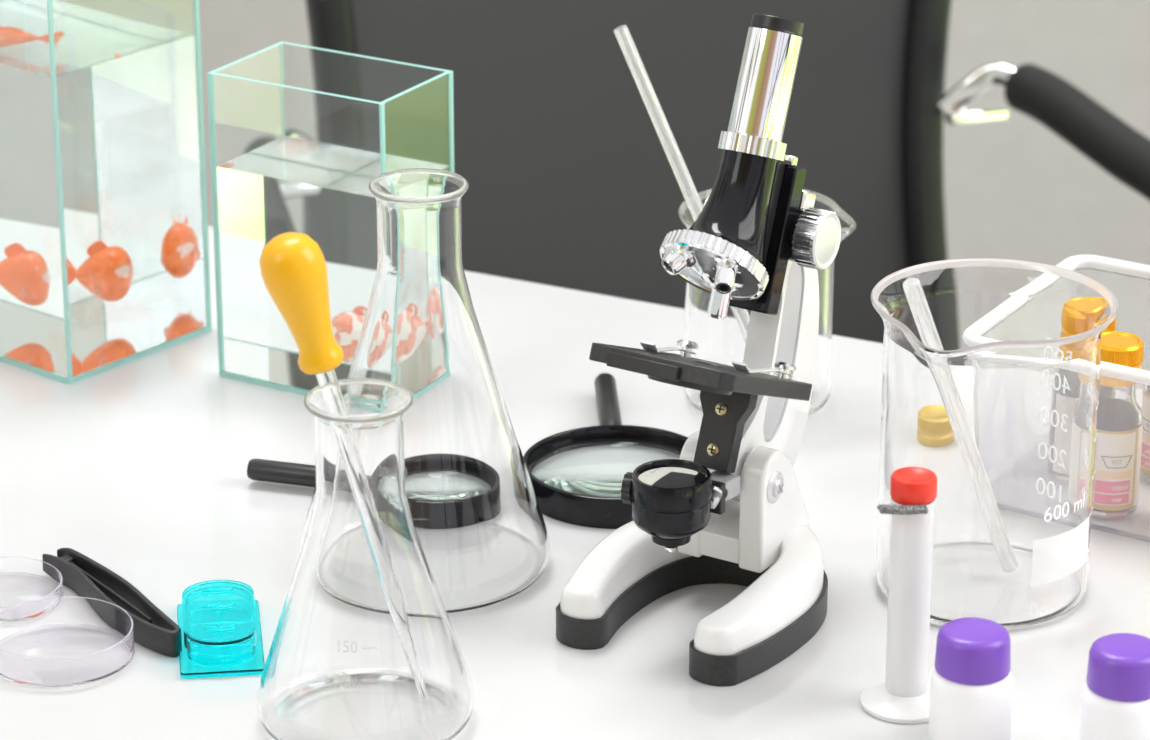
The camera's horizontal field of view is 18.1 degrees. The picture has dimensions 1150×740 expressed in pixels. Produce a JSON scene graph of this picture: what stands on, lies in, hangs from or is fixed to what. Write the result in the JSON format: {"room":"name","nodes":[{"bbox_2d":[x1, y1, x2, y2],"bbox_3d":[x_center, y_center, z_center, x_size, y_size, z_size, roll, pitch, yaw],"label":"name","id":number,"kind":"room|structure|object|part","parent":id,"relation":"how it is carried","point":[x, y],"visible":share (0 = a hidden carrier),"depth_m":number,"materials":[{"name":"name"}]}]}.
{"room":"science laboratory","nodes":[
{"label":"science laboratory","id":0,"kind":"room"},
{"bbox_2d":[199,0,1149,278],"bbox_3d":[-0.300,-1.185,2.994,4.200,2.800,0.080,0,21,0],"label":"wall","id":1,"kind":"structure","parent":0,"point":[1014,188],"depth_m":3.33,"materials":[{"name":"grey paint"}]},
{"bbox_3d":[-0.450,1.087,1.073,3.900,0.020,5.400,0,21,0],"label":"floor","id":2,"kind":"structure","parent":0,"visible":0},
{"bbox_2d":[0,226,1149,739],"bbox_3d":[-0.180,0.438,1.672,1.700,0.750,0.800,10,24,25],"label":"desk","id":3,"kind":"object","parent":2,"relation":"on","point":[137,467],"visible":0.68,"depth_m":1.56,"materials":[{"name":"white laminate"}]},
{"bbox_2d":[0,556,62,612],"bbox_3d":[-0.241,0.092,1.514,0.052,0.008,0.052,0,21,0],"label":"petri dish","id":4,"kind":"object","parent":3,"relation":"on","point":[22,579],"visible":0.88,"depth_m":1.53,"materials":[{"name":"clear glass"}]},
{"bbox_2d":[0,596,134,686],"bbox_3d":[-0.209,0.110,1.462,0.059,0.013,0.059,0,21,0],"label":"petri dish","id":5,"kind":"object","parent":3,"relation":"on","point":[67,641],"visible":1,"depth_m":1.47,"materials":[{"name":"clear glass"}]},
{"bbox_2d":[0,0,211,383],"bbox_3d":[-0.262,-0.121,1.774,0.125,0.215,0.096,17,27,37],"label":"aquarium","id":6,"kind":"object","parent":3,"relation":"on","point":[104,245],"visible":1,"depth_m":1.74,"materials":[{"name":"clear glass"}]},
{"bbox_3d":[-0.292,-0.109,1.740,0.125,0.213,0.002,17,27,37],"label":"glass pane","id":7,"kind":"part","parent":6,"relation":"part of","materials":[{"name":"clear glass"}]},
{"bbox_3d":[-0.262,-0.022,1.813,0.125,0.002,0.097,17,27,37],"label":"pane","id":8,"kind":"part","parent":6,"relation":"part of","materials":[{"name":"clear glass"}]},
{"bbox_3d":[-0.231,-0.136,1.807,0.125,0.213,0.002,17,27,37],"label":"glass pane","id":9,"kind":"part","parent":6,"relation":"part of","materials":[{"name":"clear glass"}]},
{"bbox_2d":[42,548,181,656],"bbox_3d":[-0.192,0.096,1.500,0.017,0.011,0.104,-14,25,-31],"label":"tweezers","id":10,"kind":"object","parent":3,"relation":"on","point":[154,630],"visible":0.96,"depth_m":1.50,"materials":[{"name":"black plastic"}]},
{"bbox_3d":[-0.190,0.094,1.505,0.007,0.011,0.099,-15,26,-34],"label":"arm","id":11,"kind":"part","parent":10,"relation":"part of","materials":[{"name":"black rubber"}]},
{"bbox_2d":[177,580,264,678],"bbox_3d":[-0.145,0.104,1.474,0.034,0.015,0.067,-3,22,-6],"label":"bug viewer","id":12,"kind":"object","parent":3,"relation":"on","point":[219,622],"visible":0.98,"depth_m":1.46,"materials":[{"name":"teal plastic"}]},
{"bbox_3d":[-0.145,0.099,1.472,0.028,0.001,0.058,-3,22,-7],"label":"lid","id":13,"kind":"part","parent":12,"relation":"part of","materials":[{"name":"teal plastic"}]},
{"bbox_2d":[247,458,315,487],"bbox_3d":[-0.090,0.054,1.604,0.116,0.014,0.058,0,21,0],"label":"magnifying glass","id":14,"kind":"object","parent":3,"relation":"on","point":[264,470],"visible":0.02,"depth_m":1.62,"materials":[{"name":"black plastic"}]},
{"bbox_2d":[207,41,453,394],"bbox_3d":[-0.115,-0.069,1.726,0.098,0.153,0.061,12,25,28],"label":"aquarium","id":15,"kind":"object","parent":3,"relation":"on","point":[300,134],"visible":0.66,"depth_m":1.70,"materials":[{"name":"clear glass"}]},
{"bbox_3d":[-0.157,-0.079,1.748,0.002,0.151,0.056,12,25,28],"label":"glass pane","id":16,"kind":"part","parent":15,"relation":"part of","materials":[{"name":"clear glass"}]},
{"bbox_3d":[-0.115,0.001,1.754,0.098,0.002,0.061,12,25,28],"label":"pane","id":17,"kind":"part","parent":15,"relation":"part of","materials":[{"name":"clear glass"}]},
{"bbox_3d":[-0.130,-0.061,1.702,0.098,0.151,0.002,12,25,28],"label":"glass pane","id":18,"kind":"part","parent":15,"relation":"part of","materials":[{"name":"clear glass"}]},
{"bbox_3d":[-0.101,-0.080,1.749,0.086,0.151,0.052,0,22,0],"label":"glass pane","id":19,"kind":"part","parent":15,"relation":"part of","materials":[{"name":"clear glass"}]},
{"bbox_3d":[-0.074,-0.061,1.703,0.002,0.151,0.056,12,25,28],"label":"glass pane","id":20,"kind":"part","parent":15,"relation":"part of","materials":[{"name":"clear glass"}]},
{"bbox_2d":[257,378,473,739],"bbox_3d":[-0.082,0.073,1.388,0.085,0.136,0.085,0,21,0],"label":"flask","id":21,"kind":"object","parent":3,"relation":"on","point":[365,645],"visible":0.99,"depth_m":1.37,"materials":[{"name":"clear glass"}]},
{"bbox_2d":[259,232,347,414],"bbox_3d":[-0.088,0.042,1.374,0.059,0.198,0.025,0,21,0],"label":"dropper","id":22,"kind":"object","parent":21,"relation":"in","point":[293,269],"visible":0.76,"depth_m":1.34,"materials":[{"name":"yellow rubber"}]},
{"bbox_2d":[298,168,550,612],"bbox_3d":[-0.064,0.004,1.514,0.108,0.174,0.108,0,21,0],"label":"flask","id":23,"kind":"object","parent":3,"relation":"on","point":[478,520],"visible":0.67,"depth_m":1.49,"materials":[{"name":"clear glass"}]},
{"bbox_2d":[523,373,687,528],"bbox_3d":[0.019,0.034,1.653,0.086,0.014,0.158,0,21,0],"label":"magnifying glass","id":24,"kind":"object","parent":3,"relation":"on","point":[576,475],"visible":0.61,"depth_m":1.63,"materials":[{"name":"black plastic"}]},
{"bbox_3d":[0.016,0.019,1.692,0.010,0.010,0.072,-1,22,-2],"label":"handle","id":25,"kind":"part","parent":24,"relation":"part of","materials":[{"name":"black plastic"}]},
{"bbox_2d":[556,13,840,685],"bbox_3d":[0.061,-0.017,1.464,0.096,0.249,0.137,13,25,30],"label":"microscope","id":26,"kind":"object","parent":3,"relation":"on","point":[731,509],"visible":1,"depth_m":1.46,"materials":[{"name":"white metal"}]},
{"bbox_3d":[0.022,0.048,1.458,0.007,0.013,0.013,13,25,30],"label":"pivot knob","id":27,"kind":"part","parent":26,"relation":"part of","materials":[{"name":"black plastic"}]},
{"bbox_2d":[638,464,704,487],"bbox_3d":[0.039,0.044,1.450,0.027,0.002,0.027,13,25,30],"label":"mirror","id":28,"kind":"object","parent":26,"relation":"on","point":[649,475],"depth_m":1.45,"materials":[{"name":"silver metal"}]},
{"bbox_3d":[0.078,-0.003,1.498,0.014,0.125,0.075,13,25,30],"label":"arm","id":29,"kind":"part","parent":26,"relation":"part of","materials":[{"name":"white ceramic"}]},
{"bbox_3d":[0.072,-0.058,1.466,0.016,0.057,0.028,13,25,30],"label":"rail","id":30,"kind":"part","parent":26,"relation":"part of","materials":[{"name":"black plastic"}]},
{"bbox_3d":[0.075,-0.055,1.474,0.026,0.060,0.032,13,25,30],"label":"slide plate","id":31,"kind":"part","parent":26,"relation":"part of","materials":[{"name":"black plastic"}]},
{"bbox_3d":[0.082,-0.010,1.502,0.011,0.074,0.033,13,25,30],"label":"arm panel","id":32,"kind":"part","parent":26,"relation":"part of","materials":[{"name":"grey ceramic"}]},
{"bbox_3d":[0.099,-0.054,1.470,0.010,0.024,0.024,13,25,30],"label":"focus knob","id":33,"kind":"part","parent":26,"relation":"part of","materials":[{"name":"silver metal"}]},
{"bbox_2d":[678,189,855,415],"bbox_3d":[0.087,-0.031,1.706,0.077,0.097,0.076,-11,24,-26],"label":"beaker","id":34,"kind":"object","parent":3,"relation":"on","point":[720,341],"visible":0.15,"depth_m":1.69,"materials":[{"name":"clear glass"}]},
{"bbox_2d":[614,25,702,221],"bbox_3d":[0.058,-0.073,1.686,0.081,0.180,0.007,3,22,7],"label":"rod","id":35,"kind":"object","parent":34,"relation":"in","point":[624,38],"visible":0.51,"depth_m":1.67,"materials":[{"name":"clear glass"}]},
{"bbox_2d":[860,496,935,723],"bbox_3d":[0.131,0.090,1.408,0.036,0.090,0.036,0,21,0],"label":"cylinder","id":36,"kind":"object","parent":3,"relation":"on","point":[903,697],"visible":0.98,"depth_m":1.40,"materials":[{"name":"white plastic"}]},
{"bbox_2d":[890,467,936,504],"bbox_3d":[0.131,0.050,1.392,0.018,0.021,0.018,0,21,0],"label":"stopper","id":37,"kind":"object","parent":36,"relation":"attached to","point":[908,485],"visible":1,"depth_m":1.38,"materials":[{"name":"red plastic"}]},
{"bbox_2d":[928,617,1012,739],"bbox_3d":[0.152,0.122,1.381,0.032,0.050,0.032,0,21,0],"label":"bottle","id":38,"kind":"object","parent":3,"relation":"on","point":[971,681],"visible":1,"depth_m":1.37,"materials":[{"name":"white plastic"}]},
{"bbox_2d":[871,258,1118,628],"bbox_3d":[0.172,0.032,1.500,0.100,0.131,0.103,0,21,0],"label":"beaker","id":39,"kind":"object","parent":3,"relation":"on","point":[1004,417],"visible":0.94,"depth_m":1.47,"materials":[{"name":"clear glass"}]},
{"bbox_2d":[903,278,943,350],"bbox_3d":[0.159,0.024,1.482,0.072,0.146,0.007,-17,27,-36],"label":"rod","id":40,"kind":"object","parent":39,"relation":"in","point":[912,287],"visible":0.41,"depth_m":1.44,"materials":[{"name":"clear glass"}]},
{"bbox_2d":[1056,255,1149,541],"bbox_3d":[0.295,0.023,1.591,0.224,0.081,0.131,13,25,29],"label":"rack","id":41,"kind":"object","parent":3,"relation":"on","point":[1121,489],"visible":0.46,"depth_m":1.57,"materials":[{"name":"white"}]},
{"bbox_2d":[1104,315,1116,331],"bbox_3d":[0.231,0.009,1.620,0.027,0.080,0.026,12,24,28],"label":"bottle","id":42,"kind":"object","parent":41,"relation":"in","point":[1112,326],"visible":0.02,"depth_m":1.60,"materials":[{"name":"orange plastic"}]},
{"bbox_2d":[1101,331,1143,368],"bbox_3d":[0.236,0.024,1.583,0.026,0.080,0.027,-3,22,-7],"label":"bottle","id":43,"kind":"object","parent":41,"relation":"in","point":[1118,347],"visible":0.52,"depth_m":1.56,"materials":[{"name":"orange plastic"}]},
{"bbox_2d":[1079,633,1149,739],"bbox_3d":[0.208,0.127,1.368,0.032,0.050,0.032,0,21,0],"label":"bottle","id":44,"kind":"object","parent":3,"relation":"on","point":[1115,704],"visible":1,"depth_m":1.35,"materials":[{"name":"white plastic"}]},
{"bbox_2d":[306,0,1149,343],"bbox_3d":[0.107,0.005,2.309,0.636,1.084,0.606,-7,22,-16],"label":"office chair","id":45,"kind":"object","parent":2,"relation":"on","point":[560,153],"visible":0.18,"depth_m":2.48,"materials":[{"name":"fabric"}]},
{"bbox_3d":[-0.162,-0.230,2.358,0.046,0.634,0.042,-7,22,-16],"label":"post","id":46,"kind":"part","parent":45,"relation":"part of","materials":[{"name":"black plastic"}]},
{"bbox_3d":[0.252,-0.278,2.479,0.046,0.634,0.042,-7,22,-16],"label":"post","id":47,"kind":"part","parent":45,"relation":"part of","materials":[{"name":"black plastic"}]},
{"bbox_3d":[0.280,-0.178,2.506,0.044,0.009,0.012,-7,22,-16],"label":"mounting plate","id":48,"kind":"part","parent":45,"relation":"part of","materials":[{"name":"silver metal"}]},
{"bbox_3d":[0.364,-0.106,2.388,0.043,0.124,0.283,-8,23,-19],"label":"armrest","id":49,"kind":"part","parent":45,"relation":"part of","materials":[{"name":"black plastic"}]}
]}

